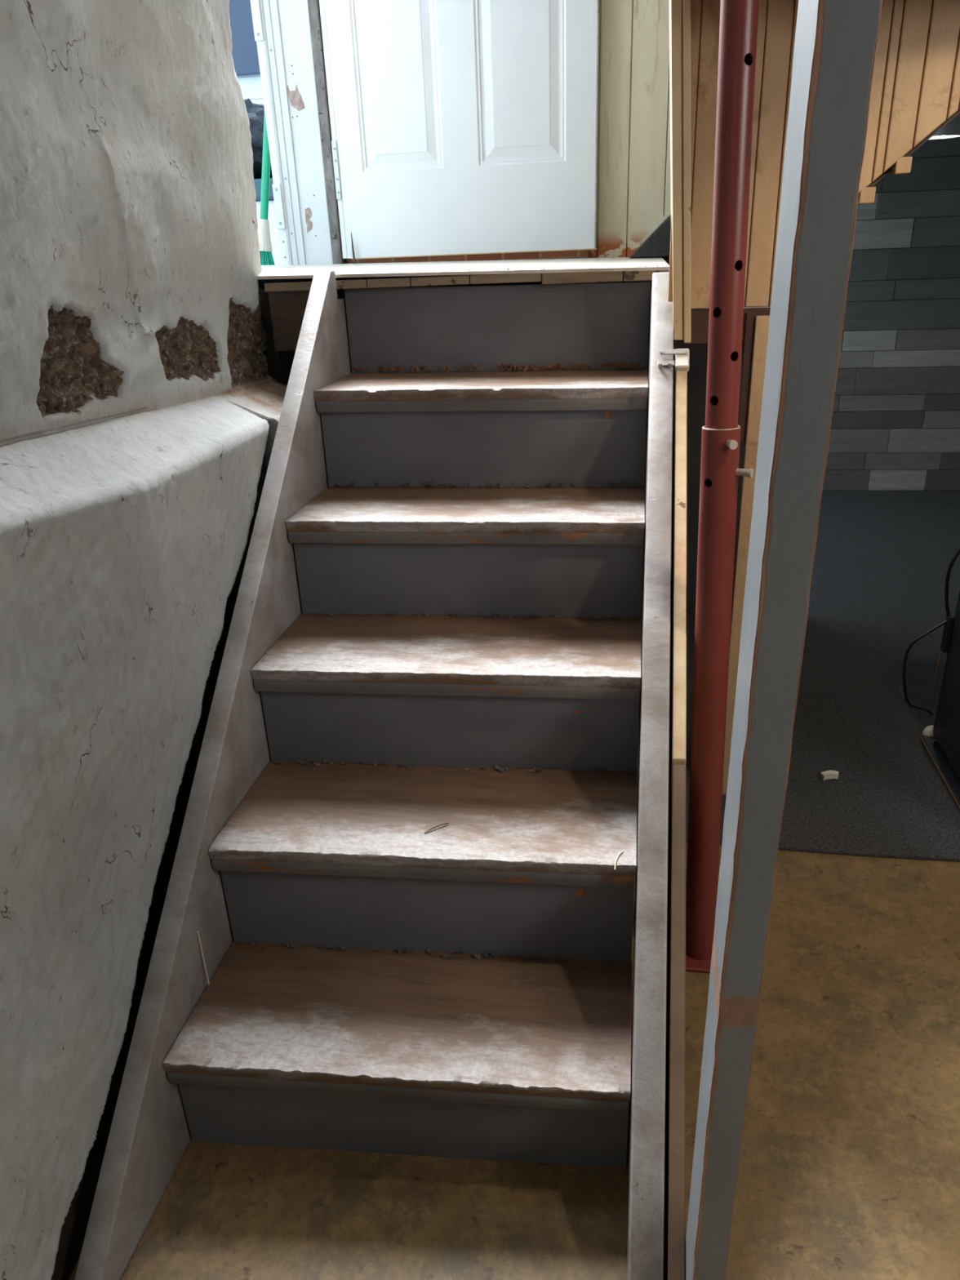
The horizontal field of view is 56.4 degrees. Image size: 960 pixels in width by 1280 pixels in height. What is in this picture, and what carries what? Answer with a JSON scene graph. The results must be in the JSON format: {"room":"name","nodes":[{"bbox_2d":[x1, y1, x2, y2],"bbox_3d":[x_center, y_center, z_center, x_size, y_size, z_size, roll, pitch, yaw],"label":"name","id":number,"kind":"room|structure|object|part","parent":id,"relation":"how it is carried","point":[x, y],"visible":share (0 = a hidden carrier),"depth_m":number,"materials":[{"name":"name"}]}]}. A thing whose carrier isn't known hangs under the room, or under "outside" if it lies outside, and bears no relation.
{"room":"basement stairs","nodes":[
{"label":"basement stairs","id":0,"kind":"room"},
{"bbox_2d":[0,0,287,1279],"bbox_3d":[-0.918,-0.216,1.208,0.770,2.180,2.289,2,24,9],"label":"wall","id":1,"kind":"structure","parent":0,"point":[140,404],"depth_m":1.35,"materials":[{"name":"paint"}]},
{"bbox_2d":[236,75,263,104],"bbox_3d":[-1.296,-3.171,5.484,3.200,1.678,0.064,2,24,9],"label":"wall","id":2,"kind":"structure","parent":0,"point":[251,86],"depth_m":5.40,"materials":[{"name":"white paint"}]},
{"bbox_2d":[228,0,260,76],"bbox_3d":[-1.570,-3.591,5.282,1.100,0.470,0.045,2,24,9],"label":"window","id":3,"kind":"structure","parent":2,"relation":"in","point":[244,51],"depth_m":5.25,"materials":[{"name":"blue glass"}]},
{"bbox_2d":[257,278,382,385],"bbox_3d":[-0.681,-0.517,2.954,0.610,1.235,1.170,2,24,9],"label":"wall","id":4,"kind":"structure","parent":0,"point":[279,362],"depth_m":2.20,"materials":[{"name":"black"}]},
{"bbox_2d":[256,257,669,279],"bbox_3d":[-0.327,-1.076,2.595,1.692,0.034,1.246,2,24,9],"label":"floor","id":5,"kind":"structure","parent":0,"point":[571,264],"depth_m":2.30,"materials":[{"name":"white wood"}]},
{"bbox_2d":[351,231,355,263],"bbox_3d":[-0.439,-1.355,3.094,0.008,0.100,0.010,-18,28,-31],"label":"wood splinter","id":6,"kind":"object","parent":5,"relation":"on","point":[353,249],"visible":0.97,"depth_m":3.10,"materials":[{"name":"brown"}]},
{"bbox_2d":[403,264,657,272],"bbox_3d":[0.115,-0.829,1.997,0.578,0.015,0.024,0,24,6],"label":"flakes","id":7,"kind":"object","parent":5,"relation":"on","point":[496,268],"visible":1,"depth_m":2.00,"materials":[{"name":"white paint"}]},
{"bbox_2d":[627,208,671,257],"bbox_3d":[1.080,-1.774,2.572,1.270,1.198,0.259,2,24,9],"label":"carpeted stairs","id":8,"kind":"structure","parent":5,"relation":"on","point":[658,244],"depth_m":2.78,"materials":[{"name":"grey carpet"}]},
{"bbox_2d":[264,270,669,292],"bbox_3d":[0.055,-1.041,2.534,0.915,0.024,1.221,2,24,9],"label":"boards","id":9,"kind":"object","parent":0,"point":[302,284],"visible":0.45,"depth_m":2.01,"materials":[{"name":"wood"}]},
{"bbox_2d":[346,0,671,263],"bbox_3d":[1.265,-2.389,2.439,3.900,2.480,0.060,2,24,9],"label":"wall","id":10,"kind":"structure","parent":0,"point":[633,195],"depth_m":2.88,"materials":[{"name":"beige wood"}]},
{"bbox_2d":[250,0,346,265],"bbox_3d":[-0.625,-2.251,2.765,0.216,2.028,0.103,2,24,9],"label":"door frame","id":11,"kind":"structure","parent":10,"relation":"in","point":[300,25],"depth_m":2.98,"materials":[{"name":"paint"}]},
{"bbox_3d":[-0.711,-1.988,2.849,0.029,0.140,0.009,2,24,9],"label":"hinge plate","id":12,"kind":"part","parent":11,"relation":"part of","materials":[{"name":"white metal"}]},
{"bbox_3d":[-0.696,-2.236,2.745,0.084,2.014,0.032,2,24,9],"label":"storm door rail","id":13,"kind":"part","parent":11,"relation":"part of","materials":[{"name":"white metal"}]},
{"bbox_3d":[-0.689,-1.486,3.072,0.029,0.140,0.009,2,24,9],"label":"hinge plate","id":14,"kind":"part","parent":11,"relation":"part of","materials":[{"name":"white metal"}]},
{"bbox_2d":[319,0,599,259],"bbox_3d":[-0.081,-2.242,2.669,0.884,2.010,0.051,2,24,9],"label":"door","id":15,"kind":"structure","parent":11,"relation":"attached to","point":[458,127],"depth_m":2.90,"materials":[{"name":"paint"}]},
{"bbox_2d":[348,249,588,263],"bbox_3d":[-0.048,-1.339,3.110,0.845,0.051,0.014,2,24,9],"label":"trim","id":16,"kind":"structure","parent":10,"relation":"attached to","point":[581,253],"depth_m":3.09,"materials":[{"name":"wood"}]},
{"bbox_2d":[68,843,959,1279],"bbox_3d":[1.072,0.763,1.574,4.400,0.120,8.000,2,24,9],"label":"floor","id":17,"kind":"structure","parent":0,"point":[850,1164],"depth_m":1.38,"materials":[{"name":"brown concrete"}]},
{"bbox_2d":[74,270,673,1279],"bbox_3d":[-0.066,0.043,1.588,0.789,1.272,1.600,2,24,9],"label":"staircase","id":18,"kind":"structure","parent":17,"relation":"on","point":[516,1057],"depth_m":1.58,"materials":[{"name":"paint"}]},
{"bbox_2d":[196,930,209,985],"bbox_3d":[-0.454,0.523,1.472,0.002,0.104,0.016,-12,26,-21],"label":"straw","id":19,"kind":"object","parent":18,"relation":"on","point":[197,931],"visible":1,"depth_m":1.47,"materials":[{"name":"beige plant"}]},
{"bbox_2d":[267,290,310,351],"bbox_3d":[-0.422,-0.751,2.100,0.130,0.136,0.023,0,24,6],"label":"board","id":20,"kind":"object","parent":18,"relation":"attached to","point":[287,308],"visible":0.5,"depth_m":2.09,"materials":[{"name":"brown wood"}]},
{"bbox_2d":[238,941,626,964],"bbox_3d":[-0.088,0.540,1.546,0.683,0.017,0.015,0,24,6],"label":"litter","id":21,"kind":"object","parent":18,"relation":"on","point":[478,956],"visible":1,"depth_m":1.55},
{"bbox_2d":[424,822,448,833],"bbox_3d":[-0.074,0.318,1.518,0.048,0.004,0.004,-17,28,-29],"label":"twig","id":22,"kind":"object","parent":18,"relation":"on","point":[448,822],"visible":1,"depth_m":1.52,"materials":[{"name":"brown"}]},
{"bbox_2d":[275,760,626,773],"bbox_3d":[-0.061,0.238,1.689,0.669,0.017,0.014,0,24,6],"label":"litter","id":23,"kind":"object","parent":18,"relation":"on","point":[375,764],"visible":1,"depth_m":1.68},
{"bbox_2d":[321,611,622,619],"bbox_3d":[-0.023,-0.051,1.827,0.619,0.016,0.015,0,24,6],"label":"litter","id":24,"kind":"object","parent":18,"relation":"on","point":[609,616],"visible":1,"depth_m":1.82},
{"bbox_2d":[334,480,638,487],"bbox_3d":[0.008,-0.341,1.964,0.672,0.022,0.013,0,24,6],"label":"litter","id":25,"kind":"object","parent":18,"relation":"on","point":[431,483],"visible":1,"depth_m":1.96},
{"bbox_2d":[355,361,644,372],"bbox_3d":[0.040,-0.639,2.100,0.681,0.027,0.014,0,24,6],"label":"litter","id":26,"kind":"object","parent":18,"relation":"on","point":[621,365],"visible":1,"depth_m":2.09,"materials":[{"name":"plant"}]},
{"bbox_2d":[575,888,586,897],"bbox_3d":[0.166,0.415,1.474,0.017,0.018,0.003,2,24,9],"label":"stain","id":27,"kind":"object","parent":18,"relation":"attached to","point":[580,892],"depth_m":1.47,"materials":[{"name":"brown wood"}]},
{"bbox_2d":[605,411,610,417],"bbox_3d":[0.269,-0.474,1.886,0.010,0.017,0.003,2,24,9],"label":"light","id":28,"kind":"object","parent":18,"relation":"attached to","point":[607,413],"depth_m":1.88,"materials":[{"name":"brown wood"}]},
{"bbox_2d":[614,850,623,870],"bbox_3d":[0.220,0.351,1.430,0.006,0.003,0.049,8,26,22],"label":"thread","id":29,"kind":"object","parent":18,"relation":"on","point":[622,851],"visible":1,"depth_m":1.43,"materials":[{"name":"white fabric"}]},
{"bbox_2d":[663,764,686,1279],"bbox_3d":[0.282,0.572,1.276,0.022,0.533,0.625,2,24,9],"label":"board","id":30,"kind":"object","parent":18,"relation":"attached to","point":[674,1225],"visible":0.78,"depth_m":1.28,"materials":[{"name":"grey wood"}]},
{"bbox_2d":[668,370,687,825],"bbox_3d":[0.369,-0.064,1.677,0.022,0.802,0.629,2,24,9],"label":"board","id":31,"kind":"object","parent":18,"relation":"attached to","point":[677,690],"visible":0.68,"depth_m":1.60,"materials":[{"name":"beige wood"}]},
{"bbox_2d":[657,348,689,371],"bbox_3d":[0.387,-0.560,1.794,0.062,0.043,0.050,2,24,9],"label":"latch","id":32,"kind":"object","parent":31,"relation":"attached to","point":[682,355],"visible":1,"depth_m":1.78,"materials":[{"name":"beige metal"}]},
{"bbox_3d":[0.372,-0.553,1.790,0.033,0.010,0.011,2,24,9],"label":"plate","id":33,"kind":"part","parent":32,"relation":"part of","materials":[{"name":"silver metal"}]},
{"bbox_3d":[0.386,-0.577,1.792,0.054,0.011,0.011,2,24,9],"label":"hasp arm","id":34,"kind":"part","parent":32,"relation":"part of","materials":[{"name":"silver metal"}]},
{"bbox_2d":[685,0,759,973],"bbox_3d":[0.393,-0.355,1.394,0.128,2.121,0.173,2,24,9],"label":"post","id":35,"kind":"object","parent":17,"relation":"on","point":[720,471],"visible":1,"depth_m":1.42,"materials":[{"name":"red metal"}]},
{"bbox_3d":[0.438,0.623,1.793,0.110,0.008,0.110,2,24,9],"label":"plate","id":36,"kind":"part","parent":35,"relation":"part of","materials":[{"name":"red paint"}]},
{"bbox_2d":[684,0,882,1279],"bbox_3d":[0.249,-0.060,0.746,0.047,2.120,0.092,2,24,9],"label":"post","id":37,"kind":"object","parent":17,"relation":"on","point":[836,41],"visible":1,"depth_m":0.70,"materials":[{"name":"grey paint"}]},
{"bbox_2d":[636,490,959,862],"bbox_3d":[1.587,-0.151,3.421,2.450,0.011,3.228,2,24,9],"label":"carpet","id":38,"kind":"object","parent":17,"relation":"on","point":[882,559],"visible":0.37,"depth_m":2.81,"materials":[{"name":"grey carpet"}]},
{"bbox_2d":[820,770,839,780],"bbox_3d":[0.908,0.351,2.318,0.046,0.020,0.020,-1,24,3],"label":"scrap","id":39,"kind":"object","parent":38,"relation":"on","point":[827,775],"visible":1,"depth_m":2.31,"materials":[{"name":"beige paper"}]},
{"bbox_2d":[920,589,959,810],"bbox_3d":[1.405,0.083,2.098,0.498,0.649,0.502,2,24,9],"label":"appliance","id":40,"kind":"object","parent":38,"relation":"on","point":[941,740],"visible":1,"depth_m":2.29,"materials":[{"name":"black plastic"}]},
{"bbox_2d":[902,620,946,715],"bbox_3d":[1.165,0.074,2.358,0.098,0.281,0.007,2,24,9],"label":"power cord","id":41,"kind":"object","parent":40,"relation":"attached to","point":[943,623],"visible":1,"depth_m":2.36,"materials":[{"name":"black rubber"}]},
{"bbox_2d":[932,650,942,706],"bbox_3d":[1.210,0.084,2.363,0.013,0.211,0.025,12,28,30],"label":"power cord","id":42,"kind":"object","parent":40,"relation":"hanging from","point":[941,652],"visible":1,"depth_m":2.37,"materials":[{"name":"black rubber"}]},
{"bbox_3d":[1.415,0.371,2.208,0.495,0.016,0.470,2,24,9],"label":"trim","id":43,"kind":"part","parent":40,"relation":"part of","materials":[{"name":"black plastic"}]},
{"bbox_2d":[944,546,959,616],"bbox_3d":[1.186,-0.149,2.248,0.032,0.213,0.019,2,24,9],"label":"power cord","id":44,"kind":"object","parent":40,"relation":"attached to","point":[957,553],"visible":1,"depth_m":2.25,"materials":[{"name":"black rubber"}]},
{"bbox_2d":[399,261,768,615],"bbox_3d":[0.394,-0.670,3.196,1.440,1.235,0.060,2,24,9],"label":"wall","id":45,"kind":"structure","parent":0,"point":[697,372],"depth_m":3.09,"materials":[{"name":"brown wood"}]},
{"bbox_2d":[722,315,769,794],"bbox_3d":[0.665,-0.129,2.046,0.163,1.158,0.020,2,24,9],"label":"stud","id":46,"kind":"object","parent":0,"point":[759,346],"visible":0.24,"depth_m":1.98,"materials":[{"name":"beige wood"}]},
{"bbox_2d":[737,311,755,443],"bbox_3d":[0.560,-0.553,1.894,0.018,0.265,0.042,2,24,9],"label":"board","id":47,"kind":"object","parent":46,"relation":"attached to","point":[747,346],"visible":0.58,"depth_m":1.87,"materials":[{"name":"brown wood"}]},
{"bbox_2d":[667,0,959,308],"bbox_3d":[1.188,-1.175,1.495,1.665,1.125,0.030,2,24,9],"label":"wall","id":48,"kind":"structure","parent":0,"point":[916,84],"depth_m":1.66,"materials":[{"name":"brown wood"}]},
{"bbox_2d":[669,0,691,342],"bbox_3d":[0.368,-1.174,1.649,0.101,1.188,0.120,2,24,9],"label":"trim","id":49,"kind":"structure","parent":48,"relation":"attached to","point":[679,10],"depth_m":1.71,"materials":[{"name":"paint"}]},
{"bbox_2d":[683,306,770,344],"bbox_3d":[0.571,-0.652,1.854,0.288,0.067,0.040,2,24,9],"label":"board","id":50,"kind":"object","parent":48,"relation":"attached to","point":[700,317],"visible":0.26,"depth_m":1.85,"materials":[{"name":"brown wood"}]},
{"bbox_2d":[857,186,875,204],"bbox_3d":[0.742,-0.856,1.726,0.028,0.028,0.040,2,24,9],"label":"cleat","id":51,"kind":"object","parent":48,"relation":"attached to","point":[866,195],"visible":0.77,"depth_m":1.71,"materials":[{"name":"brown wood"}]},
{"bbox_2d":[889,156,912,175],"bbox_3d":[0.798,-0.898,1.696,0.028,0.028,0.040,2,24,9],"label":"cleat","id":52,"kind":"object","parent":48,"relation":"attached to","point":[903,165],"visible":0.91,"depth_m":1.68,"materials":[{"name":"brown wood"}]},
{"bbox_2d":[822,113,959,491],"bbox_3d":[2.139,-1.804,4.445,3.400,2.157,0.104,2,24,9],"label":"wall","id":53,"kind":"structure","parent":0,"point":[895,421],"depth_m":4.52,"materials":[{"name":"grey stone"}]},
{"bbox_2d":[866,108,959,186],"bbox_3d":[1.325,-1.500,2.057,1.000,0.852,1.290,2,24,9],"label":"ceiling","id":54,"kind":"structure","parent":0,"point":[957,112],"depth_m":1.69,"materials":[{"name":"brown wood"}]},
{"bbox_3d":[0.936,-1.257,0.686,4.500,0.300,8.000,2,24,9],"label":"ceiling","id":55,"kind":"structure","parent":0,"visible":0},
{"bbox_2d":[928,114,959,139],"bbox_3d":[1.635,-1.982,3.123,0.156,0.407,0.156,2,24,9],"label":"pendant lamp","id":56,"kind":"object","parent":55,"relation":"hanging from","point":[952,129],"visible":0.34,"depth_m":3.13,"materials":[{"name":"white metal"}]},
{"bbox_3d":[-1.837,-1.646,4.294,2.620,0.100,3.700,2,24,9],"label":"floor","id":57,"kind":"structure","parent":0,"visible":0},
{"bbox_2d":[257,112,275,265],"bbox_3d":[-0.781,-1.742,3.234,0.199,0.853,0.084,-5,24,-6],"label":"broom","id":58,"kind":"object","parent":57,"relation":"on","point":[264,231],"visible":0.3,"depth_m":3.29,"materials":[{"name":"teal plastic"}]},
{"bbox_3d":[-0.758,-1.851,3.205,0.143,0.632,0.029,-11,25,-19],"label":"handle","id":59,"kind":"part","parent":58,"relation":"part of","materials":[{"name":"teal plastic"}]},
{"bbox_2d":[253,177,282,265],"bbox_3d":[-1.179,-1.895,4.174,0.900,0.400,0.540,2,24,9],"label":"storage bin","id":60,"kind":"object","parent":57,"relation":"on","point":[274,232],"visible":0.02,"depth_m":3.88,"materials":[{"name":"white plastic"}]},
{"bbox_2d":[243,98,272,178],"bbox_3d":[-1.081,-2.225,4.009,0.710,0.327,0.468,2,24,9],"label":"garbage bag","id":61,"kind":"object","parent":60,"relation":"on","point":[255,112],"visible":0.07,"depth_m":3.85,"materials":[{"name":"black plastic"}]},
{"bbox_3d":[-1.186,-2.041,4.109,0.900,0.080,0.540,2,24,9],"label":"lid","id":62,"kind":"part","parent":60,"relation":"part of","materials":[{"name":"teal plastic"}]}
]}

